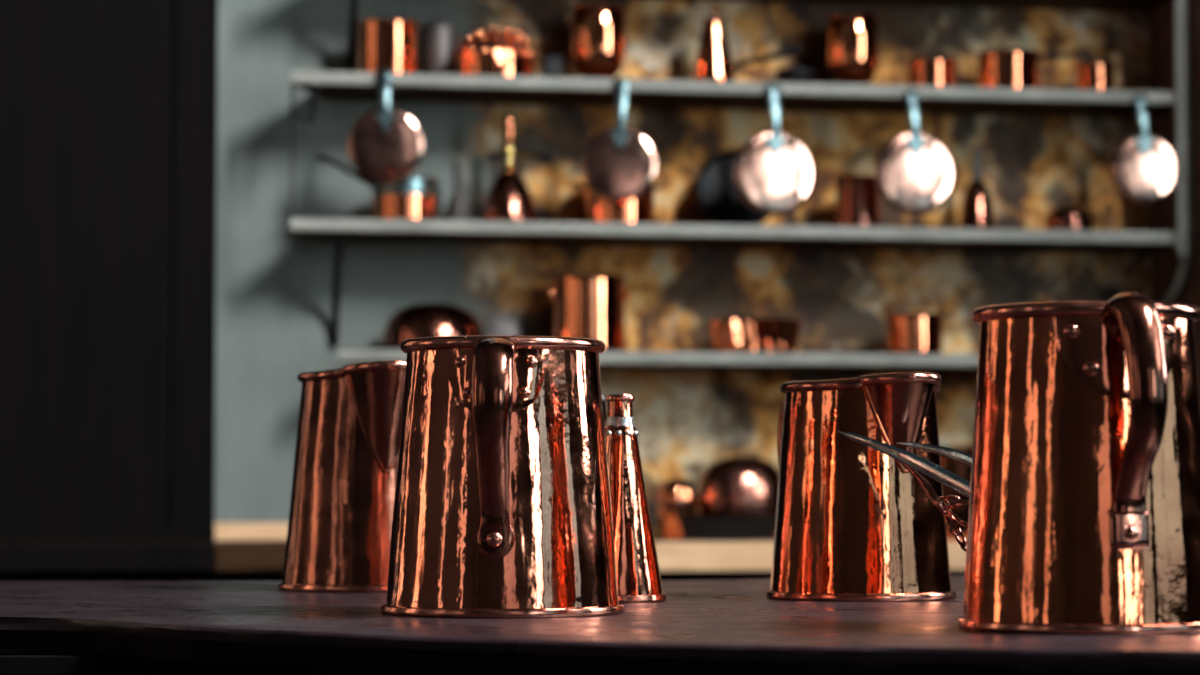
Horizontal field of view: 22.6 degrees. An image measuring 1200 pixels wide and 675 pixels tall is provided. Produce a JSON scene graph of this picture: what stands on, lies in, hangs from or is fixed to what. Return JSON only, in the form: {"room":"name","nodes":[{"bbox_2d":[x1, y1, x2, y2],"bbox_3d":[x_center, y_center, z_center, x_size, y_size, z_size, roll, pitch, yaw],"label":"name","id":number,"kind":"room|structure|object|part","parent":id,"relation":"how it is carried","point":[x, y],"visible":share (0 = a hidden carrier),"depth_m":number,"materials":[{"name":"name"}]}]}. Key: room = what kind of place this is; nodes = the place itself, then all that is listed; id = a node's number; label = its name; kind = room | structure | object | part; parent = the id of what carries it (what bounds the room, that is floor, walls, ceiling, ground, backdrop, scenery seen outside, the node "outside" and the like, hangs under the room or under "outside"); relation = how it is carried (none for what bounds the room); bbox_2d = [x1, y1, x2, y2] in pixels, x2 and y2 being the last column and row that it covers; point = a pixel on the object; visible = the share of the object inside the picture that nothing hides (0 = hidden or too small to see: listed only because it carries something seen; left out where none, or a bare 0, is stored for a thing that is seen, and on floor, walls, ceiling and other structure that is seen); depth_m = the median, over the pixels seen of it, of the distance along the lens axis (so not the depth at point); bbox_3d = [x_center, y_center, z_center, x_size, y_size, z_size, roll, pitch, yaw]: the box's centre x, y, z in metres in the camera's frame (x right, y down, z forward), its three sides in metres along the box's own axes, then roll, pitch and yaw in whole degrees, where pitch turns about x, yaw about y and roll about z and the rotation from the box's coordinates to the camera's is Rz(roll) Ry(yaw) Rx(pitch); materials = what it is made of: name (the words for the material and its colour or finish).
{"room":"kitchen","nodes":[
{"label":"kitchen","id":0,"kind":"room"},
{"bbox_2d":[23,0,1150,572],"bbox_3d":[-0.362,-1.877,7.396,4.400,6.300,0.121,1,-3,-10],"label":"wall","id":1,"kind":"structure","parent":0,"point":[274,282],"depth_m":7.34,"materials":[{"name":"grey paint"}]},
{"bbox_2d":[0,0,217,541],"bbox_3d":[-1.704,-2.276,7.025,1.620,5.540,0.185,1,-3,-10],"label":"door","id":2,"kind":"structure","parent":1,"relation":"attached to","point":[108,108],"depth_m":6.94,"materials":[{"name":"black wood"}]},
{"bbox_2d":[214,523,287,539],"bbox_3d":[-0.759,0.462,7.139,0.330,0.042,0.015,1,-3,-10],"label":"baseboard","id":3,"kind":"structure","parent":1,"relation":"attached to","point":[223,531],"depth_m":7.12,"materials":[{"name":"brown wood"}]},
{"bbox_2d":[290,0,1193,370],"bbox_3d":[0.339,-0.524,7.232,2.180,1.192,0.312,1,-3,-10],"label":"wall shelf","id":4,"kind":"object","parent":1,"relation":"attached to","point":[350,85],"visible":0.85,"depth_m":7.17,"materials":[{"name":"grey wood"}]},
{"bbox_3d":[-0.709,-0.431,6.916,0.005,0.311,0.005,-1,-3,12],"label":"rod","id":5,"kind":"part","parent":4,"relation":"part of","materials":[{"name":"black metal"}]},
{"bbox_2d":[316,155,437,219],"bbox_3d":[-0.524,-0.346,7.088,0.283,0.158,0.157,0,-3,0],"label":"copper saucepan","id":6,"kind":"object","parent":4,"relation":"on","point":[413,197],"visible":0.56,"depth_m":7.03,"materials":[{"name":"orange metal"}]},
{"bbox_3d":[-0.598,-0.390,7.051,0.139,0.073,0.022,1,-3,-16],"label":"handle","id":7,"kind":"part","parent":6,"relation":"part of","materials":[{"name":"black metal"}]},
{"bbox_2d":[347,69,423,183],"bbox_3d":[-0.494,-0.488,6.922,0.177,0.268,0.031,0,-3,-3],"label":"pan","id":8,"kind":"object","parent":4,"relation":"hanging from","point":[385,145],"visible":1,"depth_m":6.91,"materials":[{"name":"orange metal"}]},
{"bbox_3d":[-0.497,-0.564,6.926,0.037,0.115,0.031,0,-3,-3],"label":"handle","id":9,"kind":"part","parent":8,"relation":"part of","materials":[{"name":"metal"}]},
{"bbox_3d":[-0.495,-0.498,6.914,0.044,0.052,0.010,0,-3,-3],"label":"handle plate","id":10,"kind":"part","parent":8,"relation":"part of","materials":[{"name":"metal"}]},
{"bbox_2d":[373,344,400,348],"bbox_3d":[-0.393,0.028,7.081,0.289,0.014,0.289,0,-3,0],"label":"tray","id":11,"kind":"object","parent":4,"relation":"on","point":[384,346],"visible":0.2,"depth_m":6.98,"materials":[{"name":"metal"}]},
{"bbox_2d":[382,302,483,344],"bbox_3d":[-0.393,-0.027,7.083,0.254,0.110,0.254,0,-3,0],"label":"dish cover","id":12,"kind":"object","parent":11,"relation":"on","point":[431,319],"visible":0.57,"depth_m":6.99,"materials":[{"name":"orange metal"}]},
{"bbox_2d":[356,17,418,72],"bbox_3d":[-0.508,-0.677,7.131,0.147,0.144,0.235,0,-3,-8],"label":"copper saucepan","id":13,"kind":"object","parent":4,"relation":"on","point":[390,43],"visible":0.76,"depth_m":7.03,"materials":[{"name":"metal"}]},
{"bbox_2d":[420,15,457,73],"bbox_3d":[-0.385,-0.688,7.200,0.092,0.171,0.092,0,-3,0],"label":"canister","id":14,"kind":"object","parent":4,"relation":"on","point":[439,38],"visible":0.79,"depth_m":7.16,"materials":[{"name":"grey metal"}]},
{"bbox_3d":[-0.385,-0.756,7.203,0.080,0.034,0.080,0,-3,0],"label":"lid","id":15,"kind":"part","parent":14,"relation":"part of","materials":[{"name":"grey metal"}]},
{"bbox_2d":[440,160,475,220],"bbox_3d":[-0.339,-0.343,7.160,0.098,0.160,0.098,0,-3,0],"label":"funnel","id":16,"kind":"object","parent":4,"relation":"on","point":[457,208],"visible":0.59,"depth_m":7.14,"materials":[{"name":"grey metal"}]},
{"bbox_2d":[454,26,536,75],"bbox_3d":[-0.249,-0.671,7.131,0.198,0.131,0.194,0,-3,0],"label":"jelly mould","id":17,"kind":"object","parent":4,"relation":"on","point":[491,50],"depth_m":7.06,"materials":[{"name":"orange metal"}]},
{"bbox_2d":[483,312,519,335],"bbox_3d":[-0.237,-0.011,7.196,0.101,0.099,0.028,2,-3,-29],"label":"plate","id":18,"kind":"object","parent":4,"relation":"on","point":[498,323],"visible":0.52,"depth_m":7.20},
{"bbox_2d":[481,113,553,220],"bbox_3d":[-0.206,-0.399,7.139,0.157,0.269,0.135,2,-3,-29],"label":"bell","id":19,"kind":"object","parent":4,"relation":"on","point":[508,197],"visible":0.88,"depth_m":7.09,"materials":[{"name":"orange metal"}]},
{"bbox_3d":[-0.216,-0.496,7.138,0.024,0.075,0.024,0,-3,0],"label":"stem","id":20,"kind":"part","parent":19,"relation":"part of","materials":[{"name":"orange metal"}]},
{"bbox_2d":[539,56,562,76],"bbox_3d":[-0.117,-0.636,7.194,0.050,0.068,0.050,1,-3,-10],"label":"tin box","id":21,"kind":"object","parent":4,"relation":"on","point":[549,66],"visible":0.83,"depth_m":7.17,"materials":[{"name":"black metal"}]},
{"bbox_3d":[-0.117,-0.665,7.195,0.050,0.010,0.050,1,-3,-10],"label":"lid","id":22,"kind":"part","parent":21,"relation":"part of","materials":[{"name":"black metal"}]},
{"bbox_2d":[544,274,633,350],"bbox_3d":[-0.026,-0.053,7.139,0.177,0.182,0.177,-2,-3,31],"label":"pot","id":23,"kind":"object","parent":4,"relation":"on","point":[592,306],"visible":0.74,"depth_m":7.07,"materials":[{"name":"orange metal"}]},
{"bbox_3d":[-0.120,-0.104,7.125,0.028,0.028,0.038,1,-3,-10],"label":"handle","id":24,"kind":"part","parent":23,"relation":"part of","materials":[{"name":"orange metal"}]},
{"bbox_3d":[0.068,-0.102,7.158,0.028,0.028,0.038,1,-3,-10],"label":"handle","id":25,"kind":"part","parent":23,"relation":"part of","materials":[{"name":"orange metal"}]},
{"bbox_2d":[572,4,625,77],"bbox_3d":[-0.002,-0.696,7.176,0.131,0.185,0.131,0,-3,0],"label":"beaker","id":26,"kind":"object","parent":4,"relation":"on","point":[598,30],"visible":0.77,"depth_m":7.12,"materials":[{"name":"orange metal"}]},
{"bbox_2d":[581,77,657,201],"bbox_3d":[0.045,-0.464,7.017,0.180,0.295,0.031,0,-3,-1],"label":"pan","id":27,"kind":"object","parent":4,"relation":"hanging from","point":[619,163],"visible":1,"depth_m":7.01,"materials":[{"name":"orange metal"}]},
{"bbox_3d":[0.047,-0.463,7.009,0.044,0.052,0.010,0,-3,-1],"label":"handle plate","id":28,"kind":"part","parent":27,"relation":"part of","materials":[{"name":"metal"}]},
{"bbox_3d":[0.050,-0.541,7.021,0.040,0.140,0.031,0,-3,-1],"label":"handle","id":29,"kind":"part","parent":27,"relation":"part of","materials":[{"name":"metal"}]},
{"bbox_2d":[571,179,667,222],"bbox_3d":[0.045,-0.330,7.197,0.183,0.138,0.177,3,-4,-44],"label":"stock pot","id":30,"kind":"object","parent":4,"relation":"on","point":[641,209],"visible":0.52,"depth_m":7.13,"materials":[{"name":"orange metal"}]},
{"bbox_3d":[-0.052,-0.364,7.199,0.037,0.022,0.054,0,-3,0],"label":"handle","id":31,"kind":"part","parent":30,"relation":"part of","materials":[{"name":"orange metal"}]},
{"bbox_3d":[0.146,-0.363,7.199,0.033,0.020,0.048,0,-3,0],"label":"handle","id":32,"kind":"part","parent":30,"relation":"part of","materials":[{"name":"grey metal"}]},
{"bbox_2d":[696,151,770,224],"bbox_3d":[0.329,-0.356,7.271,0.207,0.197,0.074,1,-3,-10],"label":"frying pan","id":33,"kind":"object","parent":4,"relation":"on","point":[718,194],"visible":0.68,"depth_m":7.27,"materials":[{"name":"metal"}]},
{"bbox_3d":[0.252,-0.303,7.248,0.012,0.030,0.068,-2,-4,38],"label":"handle","id":34,"kind":"part","parent":33,"relation":"part of","materials":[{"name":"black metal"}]},
{"bbox_2d":[692,11,801,80],"bbox_3d":[0.353,-0.694,7.225,0.263,0.186,0.105,0,-3,0],"label":"coffee pot","id":35,"kind":"object","parent":4,"relation":"on","point":[713,61],"visible":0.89,"depth_m":7.20,"materials":[{"name":"orange metal"}]},
{"bbox_3d":[0.274,-0.772,7.229,0.058,0.030,0.058,0,-3,0],"label":"lid","id":36,"kind":"part","parent":35,"relation":"part of","materials":[{"name":"orange metal"}]},
{"bbox_3d":[0.357,-0.662,7.217,0.081,0.036,0.018,0,-3,9],"label":"handle","id":37,"kind":"part","parent":35,"relation":"part of","materials":[{"name":"metal"}]},
{"bbox_2d":[710,317,800,352],"bbox_3d":[0.373,-0.001,7.207,0.219,0.084,0.219,0,-3,0],"label":"baking mould","id":38,"kind":"object","parent":4,"relation":"on","point":[737,334],"depth_m":7.12,"materials":[{"name":"orange metal"}]},
{"bbox_2d":[734,84,815,214],"bbox_3d":[0.414,-0.445,7.080,0.200,0.312,0.031,1,-3,-11],"label":"pan","id":39,"kind":"object","parent":4,"relation":"hanging from","point":[775,171],"visible":1,"depth_m":7.07,"materials":[{"name":"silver metal"}]},
{"bbox_3d":[0.412,-0.531,7.084,0.037,0.139,0.031,1,-3,-11],"label":"handle","id":40,"kind":"part","parent":39,"relation":"part of","materials":[{"name":"metal"}]},
{"bbox_3d":[0.415,-0.452,7.072,0.044,0.052,0.010,1,-3,-11],"label":"handle plate","id":41,"kind":"part","parent":39,"relation":"part of","materials":[{"name":"metal"}]},
{"bbox_2d":[775,68,815,82],"bbox_3d":[0.477,-0.624,7.318,0.100,0.055,0.100,0,-3,0],"label":"bowl","id":42,"kind":"object","parent":4,"relation":"on","point":[793,75],"visible":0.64,"depth_m":7.28,"materials":[{"name":"metal"}]},
{"bbox_2d":[827,13,878,83],"bbox_3d":[0.615,-0.688,7.285,0.126,0.181,0.126,0,-3,0],"label":"beaker","id":43,"kind":"object","parent":4,"relation":"on","point":[853,38],"visible":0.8,"depth_m":7.24,"materials":[{"name":"orange metal"}]},
{"bbox_2d":[835,175,879,226],"bbox_3d":[0.628,-0.326,7.297,0.116,0.139,0.149,0,-3,0],"label":"copper saucepan","id":44,"kind":"object","parent":4,"relation":"on","point":[857,196],"visible":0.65,"depth_m":7.23,"materials":[{"name":"metal"}]},
{"bbox_2d":[875,90,955,215],"bbox_3d":[0.751,-0.440,7.139,0.199,0.301,0.031,0,-3,-8],"label":"pan","id":45,"kind":"object","parent":4,"relation":"hanging from","point":[915,172],"visible":1,"depth_m":7.13,"materials":[{"name":"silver metal"}]},
{"bbox_3d":[0.747,-0.526,7.143,0.038,0.129,0.031,0,-3,-8],"label":"handle","id":46,"kind":"part","parent":45,"relation":"part of","materials":[{"name":"metal"}]},
{"bbox_3d":[0.750,-0.453,7.132,0.044,0.052,0.010,0,-3,-8],"label":"handle plate","id":47,"kind":"part","parent":45,"relation":"part of","materials":[{"name":"metal"}]},
{"bbox_2d":[885,312,952,353],"bbox_3d":[0.779,-0.011,7.286,0.174,0.112,0.160,0,-3,0],"label":"copper saucepan","id":48,"kind":"object","parent":4,"relation":"on","point":[908,332],"visible":0.8,"depth_m":7.22,"materials":[{"name":"metal"}]},
{"bbox_3d":[0.838,-0.046,7.341,0.064,0.036,0.022,2,-4,-40],"label":"handle","id":49,"kind":"part","parent":48,"relation":"part of","materials":[{"name":"metal"}]},
{"bbox_2d":[908,57,955,85],"bbox_3d":[0.810,-0.642,7.351,0.118,0.094,0.185,0,-3,0],"label":"copper saucepan","id":50,"kind":"object","parent":4,"relation":"on","point":[923,71],"visible":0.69,"depth_m":7.27,"materials":[{"name":"metal"}]},
{"bbox_2d":[959,145,994,228],"bbox_3d":[0.923,-0.362,7.343,0.095,0.216,0.095,0,-3,0],"label":"funnel","id":51,"kind":"object","parent":4,"relation":"on","point":[977,206],"visible":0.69,"depth_m":7.31,"materials":[{"name":"metal"}]},
{"bbox_2d":[977,49,1090,87],"bbox_3d":[1.066,-0.650,7.351,0.284,0.111,0.152,0,-3,0],"label":"copper saucepan","id":52,"kind":"object","parent":4,"relation":"on","point":[1002,68],"visible":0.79,"depth_m":7.29,"materials":[{"name":"metal"}]},
{"bbox_3d":[1.138,-0.691,7.372,0.140,0.028,0.022,0,-3,-8],"label":"handle","id":53,"kind":"part","parent":52,"relation":"part of","materials":[{"name":"metal"}]},
{"bbox_2d":[1055,294,1062,300],"bbox_3d":[1.126,-0.029,7.362,0.100,0.156,0.100,0,-3,0],"label":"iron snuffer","id":54,"kind":"object","parent":4,"relation":"on","point":[1058,297],"visible":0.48,"depth_m":7.36,"materials":[{"name":"metal"}]},
{"bbox_2d":[1045,206,1092,229],"bbox_3d":[1.151,-0.288,7.359,0.118,0.070,0.118,0,-3,0],"label":"lidded dish","id":55,"kind":"object","parent":4,"relation":"on","point":[1065,217],"visible":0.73,"depth_m":7.31,"materials":[{"name":"orange metal"}]},
{"bbox_3d":[1.151,-0.303,7.360,0.118,0.039,0.118,0,-3,0],"label":"lid","id":56,"kind":"part","parent":55,"relation":"part of","materials":[{"name":"orange metal"}]},
{"bbox_2d":[1075,60,1114,89],"bbox_3d":[1.228,-0.640,7.468,0.100,0.104,0.153,0,-3,0],"label":"copper saucepan","id":57,"kind":"object","parent":4,"relation":"on","point":[1092,74],"visible":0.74,"depth_m":7.40,"materials":[{"name":"metal"}]},
{"bbox_2d":[1111,94,1179,203],"bbox_3d":[1.317,-0.456,7.239,0.168,0.266,0.031,0,-3,-3],"label":"pan","id":58,"kind":"object","parent":4,"relation":"hanging from","point":[1145,168],"visible":1,"depth_m":7.23,"materials":[{"name":"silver metal"}]},
{"bbox_3d":[1.309,-0.528,7.242,0.042,0.122,0.031,0,-3,-3],"label":"handle","id":59,"kind":"part","parent":58,"relation":"part of","materials":[{"name":"metal"}]},
{"bbox_3d":[1.313,-0.459,7.231,0.044,0.052,0.010,0,-3,-3],"label":"handle plate","id":60,"kind":"part","parent":58,"relation":"part of","materials":[{"name":"metal"}]},
{"bbox_2d":[1149,0,1199,408],"bbox_3d":[1.825,-1.873,7.467,0.800,6.300,0.500,1,-3,-10],"label":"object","id":61,"kind":"structure","parent":1,"relation":"attached to","point":[1165,264],"depth_m":7.43,"materials":[{"name":"paint"}]},
{"bbox_3d":[0.000,1.086,2.648,6.400,0.100,11.800,0,-3,0],"label":"floor","id":62,"kind":"structure","parent":0,"visible":0},
{"bbox_2d":[0,539,966,580],"bbox_3d":[-0.164,0.866,6.997,4.680,0.781,0.459,1,-3,-10],"label":"countertop","id":63,"kind":"structure","parent":62,"relation":"on","point":[218,560],"depth_m":6.68,"materials":[{"name":"brown wood"}]},
{"bbox_2d":[651,517,775,540],"bbox_3d":[0.287,0.450,7.057,0.354,0.056,0.243,1,-3,-10],"label":"roasting pan","id":64,"kind":"object","parent":63,"relation":"on","point":[693,528],"visible":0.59,"depth_m":6.95,"materials":[{"name":"metal"}]},
{"bbox_3d":[0.127,0.436,7.030,0.028,0.018,0.041,1,-3,-10],"label":"handle","id":65,"kind":"part","parent":64,"relation":"part of","materials":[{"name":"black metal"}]},
{"bbox_2d":[656,478,696,537],"bbox_3d":[0.180,0.398,7.007,0.096,0.141,0.096,0,-3,0],"label":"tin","id":66,"kind":"object","parent":64,"relation":"in","point":[676,497],"visible":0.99,"depth_m":6.97,"materials":[{"name":"orange metal"}]},
{"bbox_2d":[696,457,778,536],"bbox_3d":[0.334,0.377,7.069,0.227,0.190,0.170,1,-3,-10],"label":"oval dish cover","id":67,"kind":"object","parent":64,"relation":"in","point":[734,486],"visible":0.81,"depth_m":7.00,"materials":[{"name":"orange metal"}]},
{"bbox_2d":[940,446,972,539],"bbox_3d":[0.853,0.371,7.171,0.150,0.224,0.150,0,-3,0],"label":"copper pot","id":68,"kind":"object","parent":63,"relation":"on","point":[959,469],"visible":0.29,"depth_m":7.10,"materials":[{"name":"orange metal"}]},
{"bbox_2d":[0,575,1199,674],"bbox_3d":[0.009,0.676,3.263,2.183,0.780,2.124,0,-3,0],"label":"kitchen table","id":69,"kind":"object","parent":62,"relation":"on","point":[702,627],"visible":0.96,"depth_m":2.60,"materials":[{"name":"brown wood"}]},
{"bbox_2d":[278,360,405,592],"bbox_3d":[-0.275,0.168,3.616,0.224,0.272,0.224,-2,-3,30],"label":"measuring jug","id":70,"kind":"object","parent":69,"relation":"on","point":[347,448],"visible":0.66,"depth_m":3.52,"materials":[{"name":"orange metal"}]},
{"bbox_3d":[-0.248,0.095,3.520,0.089,0.125,0.066,1,-3,-15],"label":"spout","id":71,"kind":"part","parent":70,"relation":"part of","materials":[{"name":"orange metal"}]},
{"bbox_2d":[380,335,624,618],"bbox_3d":[-0.096,0.136,2.926,0.240,0.266,0.238,3,-4,-44],"label":"measuring jug","id":72,"kind":"object","parent":69,"relation":"on","point":[503,508],"visible":1,"depth_m":2.84,"materials":[{"name":"orange metal"}]},
{"bbox_3d":[-0.099,0.188,2.815,0.038,0.039,0.009,0,-3,0],"label":"tail plate","id":73,"kind":"part","parent":72,"relation":"part of","materials":[{"name":"orange metal"}]},
{"bbox_3d":[-0.098,0.095,2.809,0.044,0.192,0.081,0,-3,0],"label":"handle","id":74,"kind":"part","parent":72,"relation":"part of","materials":[{"name":"orange metal"}]},
{"bbox_3d":[-0.098,0.038,2.843,0.100,0.065,0.024,0,-3,0],"label":"handle plate","id":75,"kind":"part","parent":72,"relation":"part of","materials":[{"name":"orange metal"}]},
{"bbox_2d":[602,394,666,602],"bbox_3d":[0.022,0.170,3.236,0.101,0.229,0.101,0,-3,0],"label":"flask","id":76,"kind":"object","parent":69,"relation":"on","point":[637,566],"visible":0.64,"depth_m":3.21,"materials":[{"name":"orange metal"}]},
{"bbox_3d":[-0.009,0.126,3.253,0.039,0.139,0.016,-1,-3,18],"label":"handle","id":77,"kind":"part","parent":76,"relation":"part of","materials":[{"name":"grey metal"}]},
{"bbox_2d":[765,371,956,601],"bbox_3d":[0.289,0.165,3.319,0.210,0.247,0.226,0,-3,0],"label":"measuring jug","id":78,"kind":"object","parent":69,"relation":"on","point":[853,524],"visible":0.94,"depth_m":3.24,"materials":[{"name":"orange metal"}]},
{"bbox_3d":[0.226,0.131,3.407,0.032,0.158,0.059,2,-4,-39],"label":"handle","id":79,"kind":"part","parent":78,"relation":"part of","materials":[{"name":"orange metal"}]},
{"bbox_3d":[0.334,0.095,3.244,0.086,0.102,0.053,2,-3,-28],"label":"spout","id":80,"kind":"part","parent":78,"relation":"part of","materials":[{"name":"orange metal"}]},
{"bbox_2d":[837,431,971,551],"bbox_3d":[0.399,0.183,3.041,0.339,0.181,0.122,-3,-4,41],"label":"fork","id":81,"kind":"object","parent":69,"relation":"on","point":[915,464],"visible":0.42,"depth_m":3.06,"materials":[{"name":"metal"}]},
{"bbox_2d":[957,292,1199,634],"bbox_3d":[0.418,0.109,2.591,0.226,0.285,0.242,-2,-3,30],"label":"measuring jug","id":82,"kind":"object","parent":69,"relation":"on","point":[1084,512],"visible":1,"depth_m":2.51,"materials":[{"name":"orange metal"}]},
{"bbox_3d":[0.437,0.015,2.519,0.117,0.074,0.027,1,-3,-10],"label":"handle plate","id":83,"kind":"part","parent":82,"relation":"part of","materials":[{"name":"orange metal"}]},
{"bbox_3d":[0.440,0.159,2.493,0.036,0.034,0.009,1,-3,-10],"label":"tail plate","id":84,"kind":"part","parent":82,"relation":"part of","materials":[{"name":"orange metal"}]},
{"bbox_3d":[0.441,0.053,2.484,0.040,0.183,0.092,0,-3,-8],"label":"handle","id":85,"kind":"part","parent":82,"relation":"part of","materials":[{"name":"orange metal"}]}
]}

